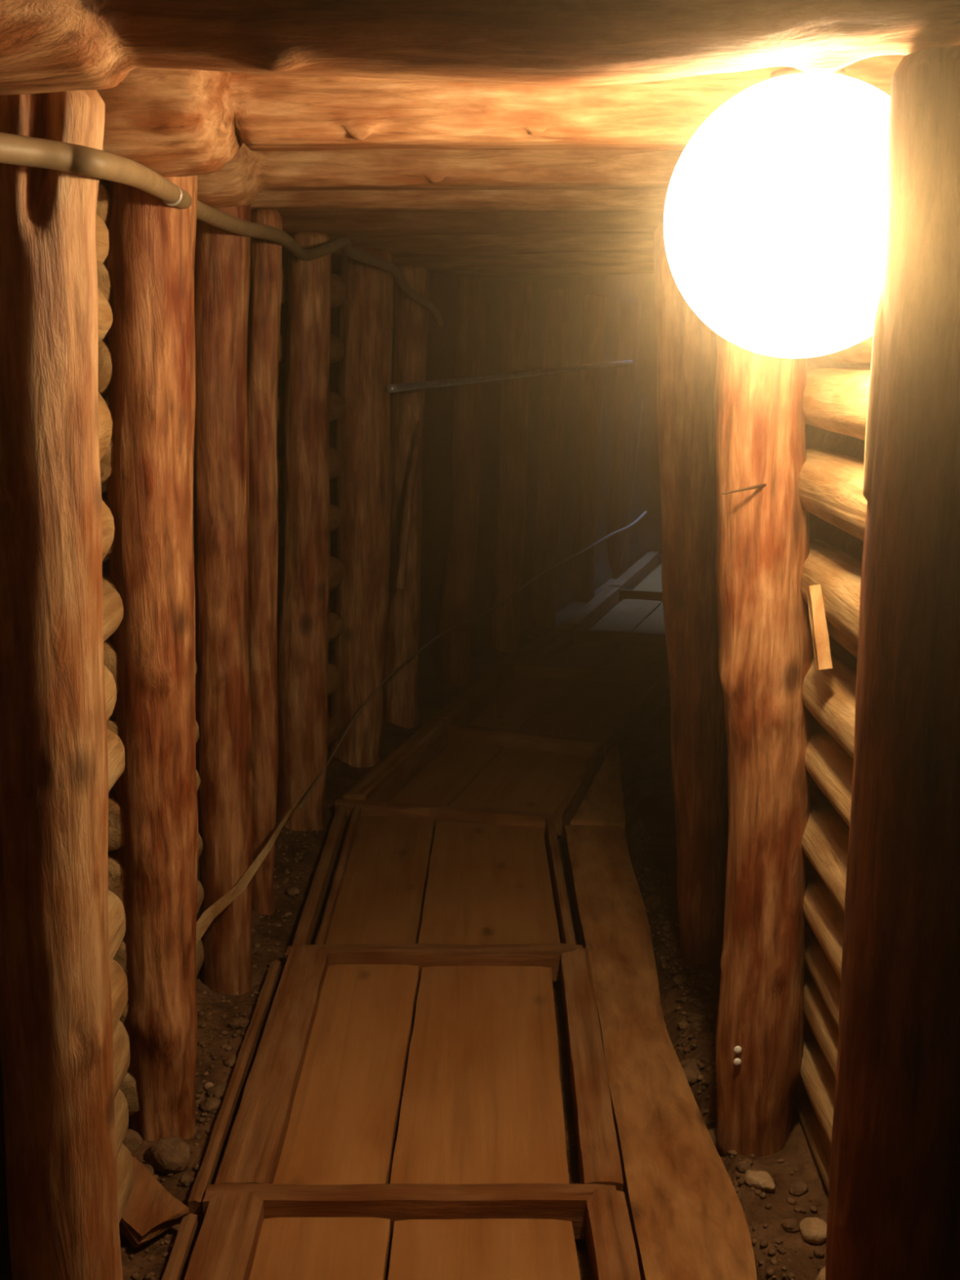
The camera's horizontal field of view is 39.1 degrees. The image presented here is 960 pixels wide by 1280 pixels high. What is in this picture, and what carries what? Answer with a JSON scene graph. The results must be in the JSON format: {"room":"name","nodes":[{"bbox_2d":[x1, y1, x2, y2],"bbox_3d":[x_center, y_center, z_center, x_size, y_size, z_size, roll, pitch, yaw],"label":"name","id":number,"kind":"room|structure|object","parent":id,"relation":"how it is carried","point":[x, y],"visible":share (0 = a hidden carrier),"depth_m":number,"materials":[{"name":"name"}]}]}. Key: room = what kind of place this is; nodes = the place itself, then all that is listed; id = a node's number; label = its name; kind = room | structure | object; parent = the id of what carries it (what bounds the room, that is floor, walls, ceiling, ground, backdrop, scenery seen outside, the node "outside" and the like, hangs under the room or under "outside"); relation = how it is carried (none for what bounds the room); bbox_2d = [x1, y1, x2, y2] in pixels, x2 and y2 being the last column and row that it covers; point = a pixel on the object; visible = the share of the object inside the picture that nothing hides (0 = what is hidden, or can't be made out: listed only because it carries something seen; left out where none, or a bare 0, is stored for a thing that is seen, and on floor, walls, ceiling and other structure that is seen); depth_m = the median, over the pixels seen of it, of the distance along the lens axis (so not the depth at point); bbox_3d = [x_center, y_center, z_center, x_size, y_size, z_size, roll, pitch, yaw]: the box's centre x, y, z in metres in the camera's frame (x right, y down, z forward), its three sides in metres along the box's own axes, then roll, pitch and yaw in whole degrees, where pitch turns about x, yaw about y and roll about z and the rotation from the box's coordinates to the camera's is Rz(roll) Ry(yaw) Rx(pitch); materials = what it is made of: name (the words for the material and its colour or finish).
{"room":"underground passage","nodes":[
{"label":"underground passage","id":0,"kind":"room"},
{"bbox_2d":[0,178,662,1279],"bbox_3d":[-0.239,-0.553,5.044,1.635,2.450,15.374,2,12,10],"label":"wall","id":1,"kind":"structure","parent":0,"point":[645,536],"depth_m":7.43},
{"bbox_2d":[386,360,633,392],"bbox_3d":[0.329,-1.393,7.015,0.040,0.086,4.217,4,13,18],"label":"pipe","id":2,"kind":"object","parent":1,"relation":"attached to","point":[471,380],"visible":1,"depth_m":6.18,"materials":[{"name":"metal"}]},
{"bbox_2d":[119,570,828,1279],"bbox_3d":[0.764,0.475,5.334,3.576,0.248,15.883,2,12,11],"label":"floor","id":3,"kind":"structure","parent":0,"point":[645,753],"depth_m":3.65,"materials":[{"name":"soil"}]},
{"bbox_2d":[0,89,122,1279],"bbox_3d":[-0.610,0.272,1.960,0.251,2.020,0.174,0,12,0],"label":"timber post","id":4,"kind":"object","parent":3,"relation":"on","point":[56,1045],"visible":0.98,"depth_m":1.87,"materials":[{"name":"wood"}]},
{"bbox_2d":[95,213,109,267],"bbox_3d":[-0.667,-0.630,2.084,0.121,0.118,0.481,0,12,0],"label":"pole","id":5,"kind":"object","parent":4,"relation":"attached to","point":[102,241],"visible":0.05,"depth_m":2.19,"materials":[{"name":"brown wood"}]},
{"bbox_2d":[97,288,112,342],"bbox_3d":[-0.662,-0.513,2.111,0.106,0.104,0.483,0,12,0],"label":"pole","id":6,"kind":"object","parent":4,"relation":"attached to","point":[104,311],"visible":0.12,"depth_m":2.22,"materials":[{"name":"brown wood"}]},
{"bbox_2d":[97,391,112,460],"bbox_3d":[-0.703,-0.339,2.151,0.190,0.187,0.488,0,12,0],"label":"pole","id":7,"kind":"object","parent":4,"relation":"attached to","point":[104,419],"visible":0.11,"depth_m":2.23,"materials":[{"name":"brown wood"}]},
{"bbox_2d":[102,500,115,560],"bbox_3d":[-0.702,-0.161,2.186,0.170,0.168,0.481,0,12,0],"label":"pole","id":8,"kind":"object","parent":4,"relation":"attached to","point":[108,522],"visible":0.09,"depth_m":2.27,"materials":[{"name":"brown wood"}]},
{"bbox_2d":[104,665,116,721],"bbox_3d":[-0.694,0.120,2.234,0.141,0.140,0.456,0,12,0],"label":"pole","id":9,"kind":"object","parent":4,"relation":"attached to","point":[110,689],"visible":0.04,"depth_m":2.31,"materials":[{"name":"brown wood"}]},
{"bbox_2d":[102,582,123,641],"bbox_3d":[-0.677,-0.021,2.219,0.116,0.115,0.487,0,12,0],"label":"pole","id":10,"kind":"object","parent":4,"relation":"attached to","point":[113,606],"visible":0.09,"depth_m":2.31,"materials":[{"name":"brown wood"}]},
{"bbox_2d":[106,728,124,791],"bbox_3d":[-0.680,0.241,2.268,0.111,0.104,0.471,0,12,0],"label":"pole","id":11,"kind":"object","parent":4,"relation":"attached to","point":[116,750],"visible":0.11,"depth_m":2.36,"materials":[{"name":"brown wood"}]},
{"bbox_2d":[107,889,125,963],"bbox_3d":[-0.691,0.539,2.315,0.113,0.112,0.438,0,12,0],"label":"pole","id":12,"kind":"object","parent":4,"relation":"attached to","point":[117,917],"visible":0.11,"depth_m":2.40,"materials":[{"name":"brown wood"}]},
{"bbox_2d":[110,959,128,1034],"bbox_3d":[-0.696,0.665,2.337,0.121,0.122,0.428,0,12,0],"label":"pole","id":13,"kind":"object","parent":4,"relation":"attached to","point":[119,988],"visible":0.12,"depth_m":2.42,"materials":[{"name":"brown wood"}]},
{"bbox_2d":[114,1088,128,1157],"bbox_3d":[-0.702,0.907,2.380,0.121,0.119,0.409,0,12,0],"label":"pole","id":14,"kind":"object","parent":4,"relation":"attached to","point":[121,1106],"visible":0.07,"depth_m":2.46,"materials":[{"name":"brown wood"}]},
{"bbox_2d":[112,1020,130,1098],"bbox_3d":[-0.701,0.787,2.368,0.125,0.124,0.436,0,12,0],"label":"pole","id":15,"kind":"object","parent":4,"relation":"attached to","point":[121,1041],"visible":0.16,"depth_m":2.45,"materials":[{"name":"brown wood"}]},
{"bbox_2d":[116,1143,133,1222],"bbox_3d":[-0.702,1.028,2.412,0.116,0.117,0.421,0,12,0],"label":"pole","id":16,"kind":"object","parent":4,"relation":"attached to","point":[124,1159],"visible":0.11,"depth_m":2.49,"materials":[{"name":"brown wood"}]},
{"bbox_2d":[0,0,959,94],"bbox_3d":[0.000,-0.760,1.440,1.720,0.301,0.543,0,12,0],"label":"roof beam","id":17,"kind":"structure","parent":4,"relation":"on","point":[46,46],"depth_m":1.53,"materials":[{"name":"wood"}]},
{"bbox_2d":[122,1128,142,1154],"bbox_3d":[-0.745,1.045,2.805,0.070,0.058,0.082,7,14,30],"label":"stone","id":18,"kind":"object","parent":3,"relation":"on","point":[133,1141],"visible":0.33,"depth_m":2.80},
{"bbox_2d":[106,174,198,1141],"bbox_3d":[-0.638,0.102,2.699,0.229,2.040,0.172,1,12,4],"label":"timber post","id":19,"kind":"object","parent":3,"relation":"on","point":[151,256],"visible":0.78,"depth_m":2.61,"materials":[{"name":"wood"}]},
{"bbox_2d":[96,180,111,230],"bbox_3d":[-0.736,-0.863,2.791,0.121,0.120,0.702,0,12,-1],"label":"pole","id":20,"kind":"object","parent":19,"relation":"attached to","point":[103,207],"visible":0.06,"depth_m":2.45,"materials":[{"name":"brown wood"}]},
{"bbox_2d":[97,257,111,302],"bbox_3d":[-0.737,-0.726,2.820,0.128,0.122,0.700,0,12,0],"label":"pole","id":21,"kind":"object","parent":19,"relation":"attached to","point":[103,272],"visible":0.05,"depth_m":2.48,"materials":[{"name":"brown wood"}]},
{"bbox_2d":[97,333,113,396],"bbox_3d":[-0.741,-0.582,2.851,0.126,0.126,0.700,0,12,0],"label":"pole","id":22,"kind":"object","parent":19,"relation":"attached to","point":[105,366],"visible":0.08,"depth_m":2.51,"materials":[{"name":"brown wood"}]},
{"bbox_2d":[99,435,115,484],"bbox_3d":[-0.742,-0.420,2.886,0.122,0.122,0.702,0,12,-1],"label":"pole","id":23,"kind":"object","parent":19,"relation":"attached to","point":[106,463],"visible":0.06,"depth_m":2.55,"materials":[{"name":"brown wood"}]},
{"bbox_2d":[103,635,119,693],"bbox_3d":[-0.749,-0.013,2.974,0.118,0.123,0.702,0,12,-1],"label":"pole","id":24,"kind":"object","parent":19,"relation":"attached to","point":[111,658],"visible":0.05,"depth_m":2.63,"materials":[{"name":"brown wood"}]},
{"bbox_2d":[102,551,194,590],"bbox_3d":[-0.746,-0.140,2.947,0.126,0.122,0.700,0,12,0],"label":"wall log","id":25,"kind":"object","parent":19,"relation":"attached to","point":[106,577],"visible":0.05,"depth_m":2.62,"materials":[{"name":"brown wood"}]},
{"bbox_2d":[106,660,197,738],"bbox_3d":[-0.751,0.136,3.007,0.128,0.118,0.700,0,12,0],"label":"wall log","id":26,"kind":"object","parent":19,"relation":"attached to","point":[112,724],"visible":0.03,"depth_m":2.66,"materials":[{"name":"brown wood"}]},
{"bbox_2d":[107,720,199,851],"bbox_3d":[-0.752,0.298,3.042,0.128,0.121,0.700,0,12,0],"label":"pole","id":27,"kind":"object","parent":19,"relation":"attached to","point":[116,833],"visible":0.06,"depth_m":2.70,"materials":[{"name":"brown wood"}]},
{"bbox_2d":[107,768,200,906],"bbox_3d":[-0.755,0.425,3.069,0.122,0.123,0.700,0,12,0],"label":"pole","id":28,"kind":"object","parent":19,"relation":"attached to","point":[117,883],"visible":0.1,"depth_m":2.73,"materials":[{"name":"brown wood"}]},
{"bbox_2d":[113,832,203,982],"bbox_3d":[-0.757,0.588,3.104,0.126,0.119,0.700,0,12,0],"label":"pole","id":29,"kind":"object","parent":19,"relation":"attached to","point":[121,957],"visible":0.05,"depth_m":2.76,"materials":[{"name":"brown wood"}]},
{"bbox_2d":[119,938,204,1116],"bbox_3d":[-0.761,0.878,3.167,0.124,0.121,0.700,0,12,0],"label":"pole","id":30,"kind":"object","parent":19,"relation":"attached to","point":[129,1088],"visible":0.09,"depth_m":2.83,"materials":[{"name":"brown wood"}]},
{"bbox_2d":[119,879,204,1041],"bbox_3d":[-0.759,0.720,3.133,0.127,0.120,0.700,0,12,0],"label":"pole","id":31,"kind":"object","parent":19,"relation":"attached to","point":[200,898],"visible":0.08,"depth_m":3.37,"materials":[{"name":"brown wood"}]},
{"bbox_2d":[97,54,904,177],"bbox_3d":[0.010,-0.971,2.415,1.702,0.286,0.296,0,12,0],"label":"roof beam","id":32,"kind":"structure","parent":19,"relation":"on","point":[178,122],"depth_m":2.38,"materials":[{"name":"wood"}]},
{"bbox_2d":[119,1156,189,1248],"bbox_3d":[-0.659,1.073,2.585,0.180,0.082,0.116,10,15,38],"label":"scrap","id":33,"kind":"object","parent":3,"relation":"on","point":[150,1210],"visible":0.58,"depth_m":2.56,"materials":[{"name":"brown wood"}]},
{"bbox_2d":[142,1135,191,1173],"bbox_3d":[-0.645,1.066,2.786,0.090,0.076,0.098,-7,14,-30],"label":"stone","id":34,"kind":"object","parent":3,"relation":"on","point":[169,1154],"visible":0.94,"depth_m":2.76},
{"bbox_2d":[199,1097,222,1113],"bbox_3d":[-0.598,1.035,3.007,0.057,0.037,0.048,3,12,12],"label":"stone","id":35,"kind":"object","parent":3,"relation":"on","point":[211,1104],"visible":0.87,"depth_m":2.99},
{"bbox_2d":[193,203,253,995],"bbox_3d":[-0.635,-0.051,3.372,0.195,2.055,0.144,1,12,6],"label":"timber post","id":36,"kind":"object","parent":3,"relation":"on","point":[224,746],"visible":0.9,"depth_m":3.31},
{"bbox_2d":[0,132,443,326],"bbox_3d":[-0.452,-0.988,3.529,0.263,0.270,4.433,1,12,4],"label":"hose","id":37,"kind":"object","parent":36,"relation":"attached to","point":[15,149],"visible":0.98,"depth_m":2.04,"materials":[{"name":"rubber"}]},
{"bbox_2d":[195,787,306,945],"bbox_3d":[-0.592,0.598,3.574,0.068,0.102,1.175,2,12,8],"label":"cable","id":38,"kind":"object","parent":36,"relation":"attached to","point":[204,921],"visible":0.8,"depth_m":3.36,"materials":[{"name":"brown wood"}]},
{"bbox_2d":[197,143,833,208],"bbox_3d":[0.030,-1.122,3.108,1.741,0.268,0.271,0,12,0],"label":"roof beam","id":39,"kind":"structure","parent":36,"relation":"on","point":[240,180],"depth_m":3.08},
{"bbox_2d":[246,208,282,915],"bbox_3d":[-0.609,-0.148,3.833,0.155,2.050,0.096,1,12,5],"label":"timber post","id":40,"kind":"object","parent":3,"relation":"on","point":[266,255],"visible":0.79,"depth_m":3.77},
{"bbox_2d":[250,189,716,212],"bbox_3d":[0.040,-1.247,3.630,1.760,0.186,0.177,0,12,0],"label":"roof beam","id":41,"kind":"structure","parent":40,"relation":"on","point":[466,200],"depth_m":3.57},
{"bbox_2d":[275,231,331,831],"bbox_3d":[-0.602,-0.310,4.579,0.238,2.050,0.178,-1,12,-3],"label":"timber post","id":42,"kind":"object","parent":3,"relation":"on","point":[304,597],"visible":0.9,"depth_m":4.52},
{"bbox_2d":[278,504,342,546],"bbox_3d":[-0.612,-0.412,4.832,0.109,0.103,0.490,3,12,12],"label":"pole","id":43,"kind":"object","parent":42,"relation":"attached to","point":[335,514],"visible":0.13,"depth_m":4.96,"materials":[{"name":"brown wood"}]},
{"bbox_2d":[277,611,343,642],"bbox_3d":[-0.623,-0.011,4.919,0.120,0.114,0.494,3,13,13],"label":"pole","id":44,"kind":"object","parent":42,"relation":"attached to","point":[335,624],"visible":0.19,"depth_m":5.06,"materials":[{"name":"brown wood"}]},
{"bbox_2d":[277,555,344,607],"bbox_3d":[-0.619,-0.210,4.876,0.129,0.127,0.495,3,13,13],"label":"pole","id":45,"kind":"object","parent":42,"relation":"attached to","point":[336,567],"visible":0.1,"depth_m":5.00,"materials":[{"name":"brown wood"}]},
{"bbox_2d":[277,446,345,489],"bbox_3d":[-0.606,-0.610,4.790,0.125,0.122,0.494,3,13,13],"label":"pole","id":46,"kind":"object","parent":42,"relation":"attached to","point":[336,459],"visible":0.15,"depth_m":4.90,"materials":[{"name":"brown wood"}]},
{"bbox_2d":[277,391,345,426],"bbox_3d":[-0.602,-0.813,4.746,0.123,0.115,0.494,3,13,13],"label":"pole","id":47,"kind":"object","parent":42,"relation":"attached to","point":[336,402],"visible":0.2,"depth_m":4.85,"materials":[{"name":"brown wood"}]},
{"bbox_2d":[279,333,344,364],"bbox_3d":[-0.594,-1.012,4.703,0.110,0.105,0.489,3,12,12],"label":"pole","id":48,"kind":"object","parent":42,"relation":"attached to","point":[336,345],"visible":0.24,"depth_m":4.81,"materials":[{"name":"brown wood"}]},
{"bbox_2d":[280,266,347,307],"bbox_3d":[-0.589,-1.213,4.660,0.132,0.124,0.496,3,13,13],"label":"pole","id":49,"kind":"object","parent":42,"relation":"attached to","point":[339,286],"visible":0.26,"depth_m":4.76,"materials":[{"name":"brown wood"}]},
{"bbox_2d":[328,716,341,746],"bbox_3d":[-0.637,0.391,5.006,0.109,0.107,0.490,3,13,13],"label":"pole","id":50,"kind":"object","parent":42,"relation":"attached to","point":[334,728],"visible":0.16,"depth_m":5.15,"materials":[{"name":"brown wood"}]},
{"bbox_2d":[327,663,343,696],"bbox_3d":[-0.631,0.191,4.963,0.129,0.119,0.494,3,13,13],"label":"pole","id":51,"kind":"object","parent":42,"relation":"attached to","point":[335,678],"visible":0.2,"depth_m":5.10,"materials":[{"name":"brown wood"}]},
{"bbox_2d":[298,511,647,808],"bbox_3d":[0.227,-0.203,7.095,0.202,0.284,5.972,4,13,17],"label":"cord","id":52,"kind":"object","parent":42,"relation":"attached to","point":[644,513],"visible":1,"depth_m":6.47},
{"bbox_2d":[250,211,715,235],"bbox_3d":[0.130,-1.398,4.342,1.940,0.194,0.195,1,12,3],"label":"roof beam","id":53,"kind":"structure","parent":42,"relation":"on","point":[330,223],"depth_m":4.30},
{"bbox_2d":[330,248,394,768],"bbox_3d":[-0.468,-0.470,5.321,0.288,2.050,0.217,0,12,0],"label":"timber post","id":54,"kind":"object","parent":3,"relation":"on","point":[363,429],"visible":0.94,"depth_m":5.22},
{"bbox_2d":[328,233,653,258],"bbox_3d":[0.225,-1.509,4.943,2.050,0.194,0.194,4,13,17],"label":"roof beam","id":55,"kind":"structure","parent":54,"relation":"on","point":[403,246],"depth_m":4.93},
{"bbox_2d":[161,1182,640,1279],"bbox_3d":[-0.139,1.239,2.077,0.860,0.110,1.192,0,12,0],"label":"walkway section","id":56,"kind":"object","parent":3,"relation":"on","point":[248,1231],"visible":1,"depth_m":2.54,"materials":[{"name":"brown wood"}]},
{"bbox_2d":[187,943,623,1228],"bbox_3d":[-0.137,1.002,3.174,0.858,0.110,1.129,0,12,0],"label":"walkway section","id":57,"kind":"object","parent":3,"relation":"on","point":[331,1082],"visible":0.94,"depth_m":3.10,"materials":[{"name":"brown wood"}]},
{"bbox_2d":[383,266,429,728],"bbox_3d":[-0.320,-0.569,5.851,0.216,2.020,0.152,1,12,3],"label":"timber post","id":58,"kind":"object","parent":3,"relation":"on","point":[411,317],"visible":0.86,"depth_m":5.80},
{"bbox_2d":[395,420,424,588],"bbox_3d":[-0.289,-0.563,5.629,0.041,0.688,0.207,8,14,32],"label":"prop","id":59,"kind":"object","parent":58,"relation":"attached to","point":[407,507],"visible":1,"depth_m":5.61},
{"bbox_2d":[292,799,576,945],"bbox_3d":[-0.125,0.754,4.321,0.793,0.109,1.222,0,12,0],"label":"walkway section","id":60,"kind":"object","parent":3,"relation":"on","point":[406,873],"visible":0.88,"depth_m":4.25,"materials":[{"name":"brown wood"}]},
{"bbox_2d":[438,275,486,686],"bbox_3d":[-0.092,-0.729,6.590,0.238,2.020,0.164,2,12,7],"label":"timber post","id":61,"kind":"object","parent":3,"relation":"on","point":[454,646],"visible":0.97,"depth_m":6.54,"materials":[{"name":"brown wood"}]},
{"bbox_2d":[120,817,824,1279],"bbox_3d":[-0.036,0.920,3.525,1.515,0.094,2.712,0,12,0],"label":"gravel","id":62,"kind":"object","parent":3,"relation":"on","point":[770,1272],"visible":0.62,"depth_m":3.30,"materials":[{"name":"gravel"}]},
{"bbox_2d":[342,717,604,835],"bbox_3d":[0.028,0.526,5.332,0.804,0.129,1.099,3,13,15],"label":"walkway section","id":63,"kind":"object","parent":3,"relation":"on","point":[478,766],"visible":0.8,"depth_m":5.37,"materials":[{"name":"brown wood"}]},
{"bbox_2d":[490,282,533,653],"bbox_3d":[0.167,-0.879,7.282,0.215,2.020,0.164,-1,12,-6],"label":"timber post","id":64,"kind":"object","parent":3,"relation":"on","point":[517,296],"visible":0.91,"depth_m":7.21,"materials":[{"name":"brown wood"}]},
{"bbox_2d":[530,288,569,627],"bbox_3d":[0.409,-1.037,8.012,0.227,2.020,0.169,0,12,0],"label":"timber post","id":65,"kind":"object","parent":3,"relation":"on","point":[553,402],"visible":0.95,"depth_m":7.95,"materials":[{"name":"brown wood"}]},
{"bbox_2d":[433,658,667,759],"bbox_3d":[0.335,0.305,6.353,0.881,0.128,1.303,4,13,17],"label":"walkway section","id":66,"kind":"object","parent":3,"relation":"on","point":[603,704],"visible":0.81,"depth_m":6.45,"materials":[{"name":"brown wood"}]},
{"bbox_2d":[571,293,607,603],"bbox_3d":[0.704,-1.206,8.795,0.205,2.020,0.162,-1,12,-6],"label":"timber post","id":67,"kind":"object","parent":3,"relation":"on","point":[594,305],"visible":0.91,"depth_m":8.73,"materials":[{"name":"brown wood"}]},
{"bbox_2d":[570,745,625,831],"bbox_3d":[0.484,0.573,5.172,0.189,0.085,0.949,2,12,9],"label":"board","id":68,"kind":"object","parent":3,"relation":"on","point":[602,804],"visible":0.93,"depth_m":4.94,"materials":[{"name":"brown wood"}]},
{"bbox_2d":[560,586,665,634],"bbox_3d":[1.082,-0.145,8.435,0.883,0.128,1.402,4,13,16],"label":"walkway section","id":69,"kind":"object","parent":3,"relation":"on","point":[637,611],"visible":0.4,"depth_m":8.55,"materials":[{"name":"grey wood"}]},
{"bbox_2d":[606,299,641,578],"bbox_3d":[1.028,-1.406,9.721,0.213,2.020,0.163,1,12,4],"label":"timber post","id":70,"kind":"object","parent":3,"relation":"on","point":[629,328],"visible":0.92,"depth_m":9.65,"materials":[{"name":"brown wood"}]},
{"bbox_2d":[618,398,643,567],"bbox_3d":[1.074,-1.105,9.585,0.148,1.192,0.028,-2,12,-8],"label":"wire","id":71,"kind":"object","parent":70,"relation":"hanging from","point":[642,404],"visible":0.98,"depth_m":9.58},
{"bbox_2d":[608,551,662,591],"bbox_3d":[1.517,-0.453,9.857,0.875,0.128,1.669,4,13,16],"label":"walkway section","id":72,"kind":"object","parent":3,"relation":"on","point":[637,576],"visible":0.3,"depth_m":9.85,"materials":[{"name":"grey wood"}]},
{"bbox_2d":[564,824,757,1279],"bbox_3d":[0.397,1.008,3.154,0.214,0.085,3.140,0,12,0],"label":"board","id":73,"kind":"object","parent":3,"relation":"on","point":[688,1221],"visible":0.98,"depth_m":2.95,"materials":[{"name":"brown wood"}]},
{"bbox_2d":[653,222,724,964],"bbox_3d":[0.556,-0.060,3.567,0.253,1.990,0.166,0,12,0],"label":"timber post","id":74,"kind":"object","parent":3,"relation":"on","point":[685,252],"visible":0.93,"depth_m":3.48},
{"bbox_2d":[680,1058,701,1084],"bbox_3d":[0.500,1.016,3.188,0.083,0.043,0.097,4,13,18],"label":"stone","id":75,"kind":"object","parent":3,"relation":"on","point":[691,1069],"visible":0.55,"depth_m":3.17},
{"bbox_2d":[743,1169,775,1191],"bbox_3d":[0.562,1.084,2.709,0.070,0.040,0.043,8,14,31],"label":"stone","id":76,"kind":"object","parent":3,"relation":"on","point":[762,1180],"visible":1,"depth_m":2.70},
{"bbox_2d":[714,155,812,1156],"bbox_3d":[0.549,0.114,2.681,0.257,2.025,0.192,-3,12,-12],"label":"timber post","id":77,"kind":"object","parent":3,"relation":"on","point":[765,652],"visible":0.94,"depth_m":2.59,"materials":[{"name":"wood"}]},
{"bbox_2d":[799,1015,835,1148],"bbox_3d":[0.721,0.982,2.453,0.110,0.116,1.060,0,12,0],"label":"pole","id":78,"kind":"object","parent":77,"relation":"attached to","point":[819,1082],"visible":0.19,"depth_m":2.73,"materials":[{"name":"brown wood"}]},
{"bbox_2d":[803,963,838,1079],"bbox_3d":[0.718,0.837,2.421,0.106,0.104,1.060,0,12,0],"label":"pole","id":79,"kind":"object","parent":77,"relation":"attached to","point":[821,1022],"visible":0.23,"depth_m":2.69,"materials":[{"name":"brown wood"}]},
{"bbox_2d":[804,920,840,1028],"bbox_3d":[0.716,0.735,2.399,0.102,0.100,1.060,0,12,0],"label":"pole","id":80,"kind":"object","parent":77,"relation":"attached to","point":[824,975],"visible":0.16,"depth_m":2.66,"materials":[{"name":"brown wood"}]},
{"bbox_2d":[803,860,844,982],"bbox_3d":[0.703,0.612,2.373,0.112,0.114,1.060,0,12,0],"label":"pole","id":81,"kind":"object","parent":77,"relation":"attached to","point":[825,917],"visible":0.19,"depth_m":2.60,"materials":[{"name":"brown wood"}]},
{"bbox_2d":[801,786,849,912],"bbox_3d":[0.695,0.471,2.342,0.117,0.118,1.060,0,12,0],"label":"pole","id":82,"kind":"object","parent":77,"relation":"attached to","point":[825,837],"visible":0.29,"depth_m":2.57,"materials":[{"name":"brown wood"}]},
{"bbox_2d":[801,642,857,759],"bbox_3d":[0.680,0.171,2.277,0.123,0.122,1.060,0,12,0],"label":"pole","id":83,"kind":"object","parent":77,"relation":"attached to","point":[828,695],"visible":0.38,"depth_m":2.45,"materials":[{"name":"brown wood"}]},
{"bbox_2d":[804,715,853,827],"bbox_3d":[0.690,0.307,2.307,0.115,0.114,1.060,0,12,0],"label":"pole","id":84,"kind":"object","parent":77,"relation":"attached to","point":[830,766],"visible":0.25,"depth_m":2.50,"materials":[{"name":"brown wood"}]},
{"bbox_2d":[800,538,862,644],"bbox_3d":[0.669,-0.038,2.232,0.124,0.126,1.060,0,12,0],"label":"pole","id":85,"kind":"object","parent":77,"relation":"attached to","point":[838,573],"visible":0.35,"depth_m":2.37,"materials":[{"name":"brown wood"}]},
{"bbox_2d":[806,584,832,670],"bbox_3d":[0.605,-0.023,2.410,0.046,0.155,0.065,0,12,0],"label":"chip","id":86,"kind":"object","parent":85,"relation":"attached to","point":[819,629],"visible":1,"depth_m":2.40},
{"bbox_2d":[797,447,866,541],"bbox_3d":[0.659,-0.214,2.194,0.133,0.126,1.060,0,12,0],"label":"log","id":87,"kind":"object","parent":77,"relation":"attached to","point":[830,486],"visible":0.34,"depth_m":2.32,"materials":[{"name":"brown wood"}]},
{"bbox_2d":[802,368,870,440],"bbox_3d":[0.658,-0.370,2.161,0.119,0.119,1.060,0,12,0],"label":"log","id":88,"kind":"object","parent":77,"relation":"attached to","point":[835,400],"visible":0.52,"depth_m":2.31,"materials":[{"name":"brown wood"}]},
{"bbox_2d":[789,1180,808,1196],"bbox_3d":[0.633,1.091,2.689,0.031,0.026,0.039,10,16,39],"label":"stone","id":89,"kind":"object","parent":3,"relation":"on","point":[799,1188],"visible":1,"depth_m":2.68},
{"bbox_2d":[798,1217,826,1244],"bbox_3d":[0.633,1.121,2.564,0.053,0.043,0.057,1,12,6],"label":"stone","id":90,"kind":"object","parent":3,"relation":"on","point":[812,1229],"visible":0.86,"depth_m":2.55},
{"bbox_2d":[825,44,959,1279],"bbox_3d":[0.592,0.310,1.785,0.224,2.020,0.207,0,12,0],"label":"timber post","id":91,"kind":"object","parent":3,"relation":"on","point":[894,1201],"visible":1,"depth_m":1.68,"materials":[{"name":"brown wood"}]},
{"bbox_2d":[793,1076,831,1192],"bbox_3d":[0.731,1.106,2.480,0.104,0.104,1.060,0,12,0],"label":"pole","id":92,"kind":"object","parent":91,"relation":"attached to","point":[820,1147],"visible":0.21,"depth_m":2.79,"materials":[{"name":"brown wood"}]},
{"bbox_2d":[826,619,857,657],"bbox_3d":[0.700,0.062,2.244,0.047,0.046,1.000,0,12,0],"label":"pole","id":93,"kind":"object","parent":91,"relation":"attached to","point":[843,640],"visible":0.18,"depth_m":2.53,"materials":[{"name":"brown wood"}]},
{"bbox_2d":[816,296,879,364],"bbox_3d":[0.714,-0.493,2.134,0.122,0.122,1.060,0,12,0],"label":"pole","id":94,"kind":"object","parent":91,"relation":"attached to","point":[844,332],"visible":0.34,"depth_m":2.44,"materials":[{"name":"brown wood"}]},
{"bbox_2d":[821,131,888,217],"bbox_3d":[0.705,-0.756,2.077,0.115,0.114,1.060,0,12,0],"label":"pole","id":95,"kind":"object","parent":91,"relation":"attached to","point":[855,185],"visible":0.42,"depth_m":2.37,"materials":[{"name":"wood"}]},
{"bbox_2d":[804,151,884,1015],"bbox_3d":[1.634,-0.430,4.473,1.434,2.450,14.204,2,12,10],"label":"wall","id":96,"kind":"structure","parent":0,"point":[820,297],"depth_m":3.13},
{"bbox_2d":[393,252,653,271],"bbox_3d":[0.440,-1.638,5.579,2.120,0.193,0.193,5,13,20],"label":"roof beam","id":97,"kind":"structure","parent":96,"relation":"attached to","point":[433,263],"depth_m":5.63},
{"bbox_2d":[450,265,653,277],"bbox_3d":[0.750,-1.816,6.361,1.901,0.187,0.192,5,13,20],"label":"roof beam","id":98,"kind":"structure","parent":96,"relation":"attached to","point":[633,269],"depth_m":6.46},
{"bbox_3d":[1.190,-1.639,4.735,4.620,0.087,15.150,0,12,0],"label":"ceiling","id":99,"kind":"structure","parent":0,"visible":0},
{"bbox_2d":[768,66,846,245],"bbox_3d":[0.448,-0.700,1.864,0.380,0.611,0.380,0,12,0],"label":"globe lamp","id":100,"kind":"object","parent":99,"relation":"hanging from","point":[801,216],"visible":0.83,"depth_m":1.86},
{"bbox_2d":[768,66,846,89],"bbox_3d":[0.448,-0.794,1.844,0.104,0.067,0.104,0,12,0],"label":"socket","id":101,"kind":"object","parent":100,"relation":"attached to","point":[788,77],"depth_m":1.83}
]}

